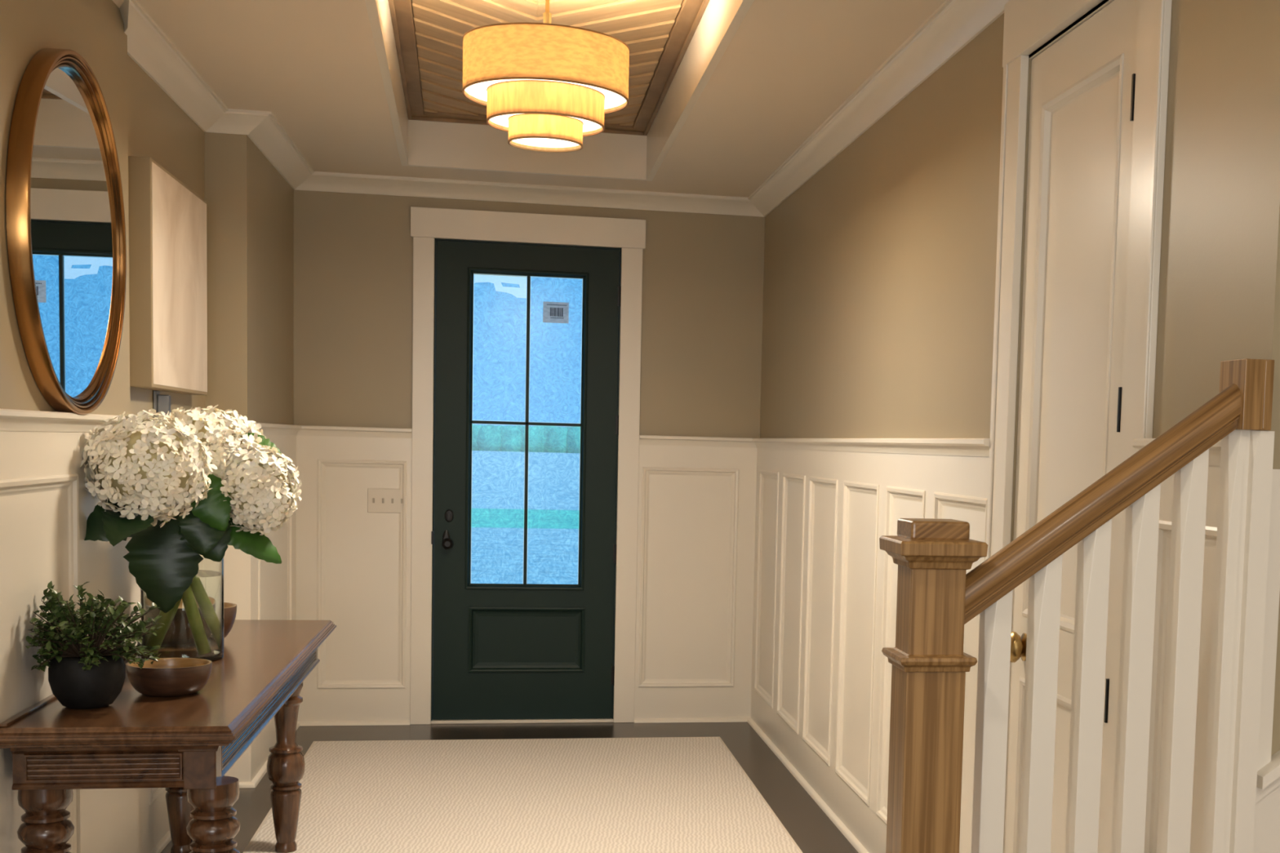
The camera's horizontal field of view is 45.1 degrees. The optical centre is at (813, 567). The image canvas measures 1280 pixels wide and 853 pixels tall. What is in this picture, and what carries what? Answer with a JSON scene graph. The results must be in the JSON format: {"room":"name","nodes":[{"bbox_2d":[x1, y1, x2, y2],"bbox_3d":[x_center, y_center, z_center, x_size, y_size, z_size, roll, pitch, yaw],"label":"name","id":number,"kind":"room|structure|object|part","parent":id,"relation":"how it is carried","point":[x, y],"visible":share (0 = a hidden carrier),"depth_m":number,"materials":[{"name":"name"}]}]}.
{"room":"entrance hall","nodes":[
{"label":"entrance hall","id":0,"kind":"room"},
{"bbox_2d":[0,0,130,416],"bbox_3d":[-1.462,-0.029,1.046,0.140,2.740,7.625,1,5,-11],"label":"wall","id":1,"kind":"structure","parent":0,"point":[94,29],"depth_m":3.89,"materials":[{"name":"beige paint"}]},
{"bbox_2d":[5,48,126,414],"bbox_3d":[-1.959,-0.876,4.029,0.051,0.940,0.940,1,5,-11],"label":"round mirror","id":2,"kind":"object","parent":1,"relation":"attached to","point":[65,225],"visible":1,"depth_m":3.99,"materials":[{"name":"brown metal"}]},
{"bbox_2d":[30,66,115,397],"bbox_3d":[-1.968,-0.877,4.028,0.001,0.852,0.853,1,5,-9],"label":"mirror glass","id":3,"kind":"object","parent":2,"relation":"attached to","point":[73,193],"depth_m":4.05,"materials":[{"name":"silver"}]},
{"bbox_3d":[-1.961,-0.876,4.029,0.046,0.908,0.908,1,5,-11],"label":"moulding","id":4,"kind":"part","parent":2,"relation":"part of","materials":[{"name":"brown metal"}]},
{"bbox_2d":[0,431,138,852],"bbox_3d":[-1.401,0.613,1.113,0.021,1.453,7.625,1,5,-11],"label":"wainscot","id":5,"kind":"structure","parent":1,"relation":"attached to","point":[46,506],"depth_m":3.88,"materials":[{"name":"white paint"}]},
{"bbox_2d":[0,408,412,438],"bbox_3d":[-1.622,-0.248,2.444,0.643,0.050,10.441,1,5,-8],"label":"chair rail","id":6,"kind":"object","parent":1,"relation":"attached to","point":[11,420],"visible":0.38,"depth_m":4.21,"materials":[{"name":"white paint"}]},
{"bbox_2d":[150,720,409,852],"bbox_3d":[-1.658,1.211,2.554,0.627,0.020,10.426,1,5,-8],"label":"baseboard","id":7,"kind":"structure","parent":1,"relation":"attached to","point":[159,847],"depth_m":7.63,"materials":[{"name":"white paint"}]},
{"bbox_2d":[127,54,293,425],"bbox_3d":[-2.425,-0.460,6.147,0.260,2.740,2.793,1,5,-11],"label":"wall","id":8,"kind":"structure","parent":0,"point":[250,205],"depth_m":6.14,"materials":[{"name":"beige paint"}]},
{"bbox_2d":[136,597,138,848],"bbox_3d":[-2.173,0.297,4.835,0.049,1.453,0.004,1,5,-11],"label":"board","id":9,"kind":"object","parent":8,"relation":"attached to","point":[136,597],"depth_m":4.88,"materials":[{"name":"white paint"}]},
{"bbox_2d":[152,390,170,417],"bbox_3d":[-2.249,-0.562,5.262,0.049,0.093,0.060,1,5,-11],"label":"wall bracket","id":10,"kind":"object","parent":8,"relation":"attached to","point":[162,402],"visible":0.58,"depth_m":5.25,"materials":[{"name":"grey metal"}]},
{"bbox_2d":[128,155,207,395],"bbox_3d":[-2.248,-0.983,5.334,0.070,0.730,0.930,1,5,-11],"label":"canvas painting","id":11,"kind":"object","parent":8,"relation":"attached to","point":[168,256],"visible":0.98,"depth_m":5.10,"materials":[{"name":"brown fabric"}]},
{"bbox_2d":[136,435,296,852],"bbox_3d":[-2.382,0.183,6.204,0.181,1.453,2.779,1,5,-11],"label":"wainscot","id":12,"kind":"structure","parent":8,"relation":"attached to","point":[260,589],"depth_m":6.36,"materials":[{"name":"white paint"}]},
{"bbox_2d":[119,0,1009,217],"bbox_3d":[-0.934,-1.643,4.984,2.492,0.077,5.458,1,5,-11],"label":"crown molding","id":13,"kind":"structure","parent":8,"relation":"attached to","point":[954,24],"depth_m":6.03,"materials":[{"name":"white paint"}]},
{"bbox_2d":[160,722,857,852],"bbox_3d":[0.351,1.303,2.975,4.700,0.120,10.658,1,5,-11],"label":"floor","id":14,"kind":"structure","parent":0,"point":[807,824],"depth_m":7.34,"materials":[{"name":"brown wood"}]},
{"bbox_2d":[431,718,613,724],"bbox_3d":[-1.511,0.792,7.920,0.925,0.016,0.138,1,5,-11],"label":"threshold","id":15,"kind":"object","parent":14,"relation":"on","point":[579,720],"visible":0.56,"depth_m":7.86,"materials":[{"name":"beige plastic"}]},
{"bbox_2d":[243,737,802,852],"bbox_3d":[-0.997,1.013,5.318,1.941,0.011,4.243,1,5,-11],"label":"area rug","id":16,"kind":"object","parent":14,"relation":"on","point":[659,794],"visible":1,"depth_m":6.14,"materials":[{"name":"beige carpet"}]},
{"bbox_2d":[0,619,336,852],"bbox_3d":[-1.860,0.662,4.676,0.528,0.768,2.210,1,5,-11],"label":"console table","id":17,"kind":"object","parent":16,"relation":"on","point":[186,746],"visible":0.94,"depth_m":3.70,"materials":[{"name":"brown wood"}]},
{"bbox_3d":[-1.853,0.822,3.683,0.130,0.606,0.130,1,5,-11],"label":"leg","id":18,"kind":"part","parent":17,"relation":"part of","materials":[{"name":"brown wood"}]},
{"bbox_2d":[48,654,125,709],"bbox_3d":[-1.831,0.285,3.841,0.176,0.132,0.176,1,5,-11],"label":"pot","id":19,"kind":"object","parent":17,"relation":"on","point":[74,687],"depth_m":3.78,"materials":[{"name":"grey ceramic"}]},
{"bbox_2d":[25,581,164,709],"bbox_3d":[-1.786,0.196,3.838,0.297,0.313,0.370,1,5,-11],"label":"potted plant","id":20,"kind":"object","parent":17,"relation":"on","point":[82,675],"visible":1,"depth_m":3.78,"materials":[{"name":"green plant"}]},
{"bbox_3d":[-1.688,0.477,3.625,0.353,0.068,0.005,1,5,-11],"label":"reeded panel","id":21,"kind":"part","parent":17,"relation":"part of","materials":[{"name":"brown wood"}]},
{"bbox_2d":[125,657,212,697],"bbox_3d":[-1.716,0.296,4.060,0.212,0.082,0.201,1,5,-11],"label":"wooden bowl","id":22,"kind":"object","parent":17,"relation":"on","point":[167,677],"visible":0.98,"depth_m":3.99,"materials":[{"name":"brown wood"}]},
{"bbox_3d":[-2.162,0.692,5.212,0.126,0.606,0.126,1,5,-11],"label":"leg","id":23,"kind":"part","parent":17,"relation":"part of","materials":[{"name":"brown wood"}]},
{"bbox_2d":[140,554,224,662],"bbox_3d":[-1.931,0.082,4.664,0.236,0.401,0.236,1,5,-11],"label":"glass vase","id":24,"kind":"object","parent":17,"relation":"on","point":[194,628],"visible":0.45,"depth_m":4.58,"materials":[{"name":"clear glass"}]},
{"bbox_2d":[80,408,217,613],"bbox_3d":[-1.903,-0.082,4.353,0.355,0.738,0.496,-1,5,-26],"label":"hydrangea","id":25,"kind":"object","parent":24,"relation":"in","point":[145,473],"visible":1,"depth_m":4.20,"materials":[{"name":"beige plant"}]},
{"bbox_2d":[177,428,262,555],"bbox_3d":[-1.767,-0.068,4.551,0.246,0.691,0.363,0,5,-22],"label":"hydrangea","id":26,"kind":"object","parent":24,"relation":"in","point":[206,524],"visible":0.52,"depth_m":4.39,"materials":[{"name":"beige plant"}]},
{"bbox_2d":[162,404,281,453],"bbox_3d":[-1.836,-0.119,4.710,0.437,0.764,0.346,1,5,-11],"label":"hydrangea","id":27,"kind":"object","parent":24,"relation":"in","point":[203,422],"visible":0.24,"depth_m":4.61,"materials":[{"name":"beige plant"}]},
{"bbox_2d":[177,441,302,564],"bbox_3d":[-1.783,-0.046,4.513,0.544,0.656,0.286,2,5,11],"label":"hydrangea","id":28,"kind":"object","parent":24,"relation":"in","point":[261,490],"visible":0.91,"depth_m":4.42,"materials":[{"name":"beige plant"}]},
{"bbox_3d":[-1.480,0.820,3.758,0.130,0.593,0.130,1,5,-11],"label":"leg","id":29,"kind":"part","parent":17,"relation":"part of","materials":[{"name":"brown wood"}]},
{"bbox_2d":[223,602,236,637],"bbox_3d":[-2.042,0.189,5.029,0.260,0.125,0.260,1,5,-11],"label":"wooden bowl","id":30,"kind":"object","parent":17,"relation":"on","point":[229,609],"visible":0.09,"depth_m":5.01,"materials":[{"name":"brown wood"}]},
{"bbox_3d":[-1.652,0.393,4.695,0.005,0.068,1.910,1,5,-11],"label":"reeded panel","id":31,"kind":"part","parent":17,"relation":"part of","materials":[{"name":"brown wood"}]},
{"bbox_3d":[-1.828,0.690,5.279,0.126,0.593,0.126,1,5,-11],"label":"leg","id":32,"kind":"part","parent":17,"relation":"part of","materials":[{"name":"brown wood"}]},
{"bbox_3d":[1.529,0.509,2.378,2.444,1.620,0.998,1,5,-11],"label":"staircase","id":33,"kind":"structure","parent":14,"relation":"on","visible":0},
{"bbox_2d":[879,358,1274,852],"bbox_3d":[0.437,0.453,2.631,0.663,1.632,0.147,1,5,-11],"label":"stair railing","id":34,"kind":"object","parent":33,"relation":"on","point":[936,597],"visible":1,"depth_m":2.60,"materials":[{"name":"brown wood"}]},
{"bbox_3d":[0.180,0.621,2.593,0.101,1.290,0.101,1,5,-11],"label":"newel post","id":35,"kind":"part","parent":34,"relation":"part of","materials":[{"name":"brown wood"}]},
{"bbox_3d":[0.485,-0.112,2.593,0.493,0.431,0.066,1,5,-11],"label":"handrail","id":36,"kind":"part","parent":34,"relation":"part of","materials":[{"name":"brown wood"}]},
{"bbox_3d":[0.747,-0.297,2.635,0.053,0.120,0.096,1,5,-11],"label":"post","id":37,"kind":"part","parent":34,"relation":"part of","materials":[{"name":"brown wood"}]},
{"bbox_2d":[112,0,946,197],"bbox_3d":[0.428,-1.482,2.754,4.700,0.030,10.658,1,5,-11],"label":"ceiling","id":38,"kind":"structure","parent":0,"point":[788,65],"depth_m":5.32,"materials":[{"name":"paint"}]},
{"bbox_2d":[364,0,754,181],"bbox_3d":[-0.905,-1.819,5.020,1.169,0.270,4.525,1,5,-11],"label":"ceiling tray","id":39,"kind":"object","parent":38,"relation":"attached to","point":[424,144],"visible":0.72,"depth_m":7.10,"materials":[{"name":"white paint"}]},
{"bbox_2d":[388,0,709,135],"bbox_3d":[-0.893,-1.921,5.013,1.400,0.064,4.665,1,5,-11],"label":"ceiling panel","id":40,"kind":"object","parent":39,"relation":"attached to","point":[658,34],"visible":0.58,"depth_m":5.68,"materials":[{"name":"brown wood"}]},
{"bbox_2d":[462,0,629,152],"bbox_3d":[-0.843,-1.616,4.811,0.519,0.556,0.519,1,5,-11],"label":"pendant lamp","id":41,"kind":"object","parent":40,"relation":"hanging from","point":[550,86],"visible":1,"depth_m":4.65,"materials":[{"name":"fabric"}]},
{"bbox_2d":[511,137,578,147],"bbox_3d":[-0.850,-1.353,4.832,0.224,0.001,0.224,1,5,-11],"label":"diffuser","id":42,"kind":"object","parent":41,"relation":"attached to","point":[539,142],"depth_m":4.87,"materials":[{"name":"white plastic"}]},
{"bbox_2d":[488,113,601,132],"bbox_3d":[-0.849,-1.413,4.827,0.358,0.001,0.358,1,5,-11],"label":"diffuser","id":43,"kind":"object","parent":41,"relation":"attached to","point":[502,120],"depth_m":4.85,"materials":[{"name":"white plastic"}]},
{"bbox_2d":[464,79,626,109],"bbox_3d":[-0.846,-1.498,4.821,0.508,0.001,0.508,1,5,-11],"label":"diffuser","id":44,"kind":"object","parent":41,"relation":"attached to","point":[612,100],"depth_m":4.80,"materials":[{"name":"white plastic"}]},
{"bbox_3d":[-0.844,-1.566,4.815,0.519,0.164,0.519,1,5,-11],"label":"edge trim","id":45,"kind":"part","parent":41,"relation":"part of","materials":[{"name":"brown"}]},
{"bbox_3d":[-0.848,-1.449,4.824,0.366,0.097,0.366,1,5,-11],"label":"lamp shade","id":46,"kind":"part","parent":41,"relation":"part of","materials":[{"name":"fabric"}]},
{"bbox_3d":[-0.848,-1.450,4.824,0.369,0.102,0.369,1,5,-11],"label":"edge trim","id":47,"kind":"part","parent":41,"relation":"part of","materials":[{"name":"brown"}]},
{"bbox_3d":[-0.850,-1.377,4.830,0.232,0.072,0.232,1,5,-11],"label":"lamp shade","id":48,"kind":"part","parent":41,"relation":"part of","materials":[{"name":"fabric"}]},
{"bbox_3d":[-0.850,-1.377,4.830,0.235,0.076,0.235,1,5,-11],"label":"edge trim","id":49,"kind":"part","parent":41,"relation":"part of","materials":[{"name":"brown"}]},
{"bbox_3d":[-0.844,-1.565,4.815,0.516,0.160,0.516,1,5,-11],"label":"lamp shade","id":50,"kind":"part","parent":41,"relation":"part of","materials":[{"name":"fabric"}]},
{"bbox_3d":[-0.806,-1.711,4.773,0.435,0.340,0.426,1,5,-11],"label":"stem","id":51,"kind":"part","parent":41,"relation":"part of","materials":[{"name":"gold metal"}]},
{"bbox_2d":[293,189,764,712],"bbox_3d":[-1.493,-0.567,7.828,2.832,2.740,0.140,1,5,-11],"label":"wall","id":52,"kind":"structure","parent":0,"point":[702,295],"depth_m":7.63,"materials":[{"name":"beige paint"}]},
{"bbox_2d":[296,435,412,721],"bbox_3d":[-2.310,0.071,7.635,0.568,1.453,0.021,1,5,-11],"label":"wainscot","id":53,"kind":"structure","parent":52,"relation":"attached to","point":[353,564],"depth_m":7.64,"materials":[{"name":"white paint"}]},
{"bbox_2d":[367,488,403,513],"bbox_3d":[-2.135,-0.333,7.638,0.196,0.121,0.013,1,5,-11],"label":"light switch","id":54,"kind":"object","parent":53,"relation":"attached to","point":[379,500],"visible":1,"depth_m":7.63,"materials":[{"name":"beige plastic"}]},
{"bbox_2d":[431,240,621,719],"bbox_3d":[-1.461,-0.418,7.764,0.941,2.419,0.126,1,5,-11],"label":"door","id":55,"kind":"structure","parent":52,"relation":"in","point":[524,651],"depth_m":7.80,"materials":[{"name":"green paint"}]},
{"bbox_3d":[-1.924,-0.149,7.691,0.010,0.065,0.027,1,5,-11],"label":"strike plate","id":56,"kind":"part","parent":55,"relation":"part of","materials":[{"name":"black metal"}]},
{"bbox_3d":[-1.846,-0.134,7.687,0.056,0.100,0.080,1,5,-11],"label":"knob","id":57,"kind":"part","parent":55,"relation":"part of","materials":[{"name":"black metal"}]},
{"bbox_3d":[-1.489,0.372,7.861,0.610,0.338,0.057,1,5,-11],"label":"panel","id":58,"kind":"part","parent":55,"relation":"part of","materials":[{"name":"green paint"}]},
{"bbox_2d":[409,206,645,724],"bbox_3d":[-1.474,-0.491,7.823,1.160,2.590,0.170,1,5,-11],"label":"door frame","id":59,"kind":"structure","parent":52,"relation":"attached to","point":[427,224],"depth_m":7.71,"materials":[{"name":"white paint"}]},
{"bbox_2d":[634,444,757,718],"bbox_3d":[-0.612,0.091,7.979,0.630,1.453,0.021,1,5,-11],"label":"wainscot","id":60,"kind":"structure","parent":52,"relation":"attached to","point":[696,516],"depth_m":7.98,"materials":[{"name":"white paint"}]},
{"bbox_2d":[760,0,1279,756],"bbox_3d":[0.319,-0.321,5.349,0.140,2.740,5.458,1,5,-11],"label":"wall","id":61,"kind":"structure","parent":0,"point":[879,276],"depth_m":4.44,"materials":[{"name":"beige paint"}]},
{"bbox_2d":[634,717,868,852],"bbox_3d":[-0.101,1.030,5.372,0.616,0.020,5.444,1,5,-11],"label":"baseboard","id":62,"kind":"structure","parent":61,"relation":"attached to","point":[833,818],"depth_m":7.01,"materials":[{"name":"white paint"}]},
{"bbox_2d":[751,448,989,852],"bbox_3d":[0.078,0.259,6.100,0.021,1.453,3.964,1,5,-11],"label":"wainscot","id":63,"kind":"structure","parent":61,"relation":"attached to","point":[825,588],"depth_m":5.92,"materials":[{"name":"white paint"}]},
{"bbox_2d":[639,435,1221,466],"bbox_3d":[-0.055,-0.428,5.264,0.630,0.050,5.458,1,5,-11],"label":"chair rail","id":64,"kind":"object","parent":61,"relation":"attached to","point":[940,446],"visible":0.67,"depth_m":5.47,"materials":[{"name":"white paint"}]},
{"bbox_2d":[1003,0,1138,852],"bbox_3d":[0.590,-0.047,3.643,0.086,2.454,0.731,1,5,-11],"label":"door","id":65,"kind":"structure","parent":61,"relation":"in","point":[1082,86],"depth_m":3.65,"materials":[{"name":"white paint"}]},
{"bbox_3d":[0.514,0.204,3.898,0.045,0.080,0.068,1,5,-11],"label":"knob","id":66,"kind":"part","parent":65,"relation":"part of","materials":[{"name":"gold metal"}]},
{"bbox_3d":[0.581,0.636,3.711,0.021,0.665,0.515,1,5,-11],"label":"panel","id":67,"kind":"part","parent":65,"relation":"part of","materials":[{"name":"white paint"}]},
{"bbox_3d":[0.612,-0.497,3.621,0.021,1.290,0.515,1,5,-11],"label":"panel","id":68,"kind":"part","parent":65,"relation":"part of","materials":[{"name":"white paint"}]},
{"bbox_2d":[985,0,1172,852],"bbox_3d":[0.649,-0.127,3.644,0.168,2.640,1.025,1,5,-11],"label":"door frame","id":69,"kind":"structure","parent":61,"relation":"attached to","point":[1028,24],"depth_m":3.29,"materials":[{"name":"white paint"}]},
{"bbox_2d":[1143,465,1220,852],"bbox_3d":[0.713,0.525,2.955,0.021,1.453,0.485,1,5,-11],"label":"wainscot","id":70,"kind":"structure","parent":61,"relation":"attached to","point":[1213,479],"depth_m":3.01,"materials":[{"name":"white paint"}]},
{"bbox_2d":[1253,469,1279,852],"bbox_3d":[0.780,0.549,2.715,0.044,1.446,0.014,1,5,-11],"label":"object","id":71,"kind":"object","parent":61,"relation":"attached to","point":[1273,592],"depth_m":2.68,"materials":[{"name":"white paint"}]},
{"bbox_3d":[1.785,-0.519,2.906,1.758,3.600,0.140,1,5,-11],"label":"wall","id":72,"kind":"structure","parent":0,"visible":0},
{"bbox_2d":[1255,750,1279,852],"bbox_3d":[1.717,0.149,2.854,1.898,2.272,0.045,1,5,-11],"label":"trim","id":73,"kind":"structure","parent":72,"relation":"attached to","point":[1268,782],"depth_m":2.70,"materials":[{"name":"white paint"}]},
{"label":"outside","id":74,"kind":"structure","parent":0,"visible":0},
{"bbox_3d":[-58.205,-22.789,288.306,160.000,0.050,210.000,1,5,-11],"label":"lawn","id":75,"kind":"structure","parent":74,"visible":0},
{"bbox_2d":[471,423,580,453],"bbox_3d":[-34.523,-15.942,188.248,110.600,3.494,5.546,1,5,-11],"label":"clipped hedge","id":76,"kind":"object","parent":75,"relation":"on","point":[574,432],"visible":0.12,"depth_m":186.55,"materials":[{"name":"green plant"}]},
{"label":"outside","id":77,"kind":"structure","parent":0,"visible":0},
{"bbox_2d":[470,527,578,584],"bbox_3d":[-3.615,0.133,17.819,160.000,0.050,19.782,1,5,-11],"label":"front walk","id":78,"kind":"structure","parent":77,"point":[495,533],"depth_m":21.02,"materials":[{"name":"concrete"}]},
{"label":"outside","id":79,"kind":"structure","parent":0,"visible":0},
{"bbox_2d":[471,508,579,528],"bbox_3d":[-6.305,-0.996,31.145,160.000,0.050,7.500,1,5,-11],"label":"grass verge","id":80,"kind":"structure","parent":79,"point":[485,515],"depth_m":30.79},
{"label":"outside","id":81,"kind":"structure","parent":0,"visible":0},
{"bbox_2d":[471,450,580,510],"bbox_3d":[-22.274,-7.702,110.271,160.000,0.050,154.500,1,5,-11],"label":"street","id":82,"kind":"structure","parent":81,"point":[513,491],"depth_m":58.38,"materials":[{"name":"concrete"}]},
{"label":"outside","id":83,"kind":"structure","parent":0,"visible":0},
{"bbox_2d":[473,273,527,276],"bbox_3d":[-1.589,-2.019,8.453,3.400,0.670,1.360,1,5,-11],"label":"soffit","id":84,"kind":"structure","parent":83,"point":[473,273],"depth_m":9.09,"materials":[{"name":"white"}]}
]}

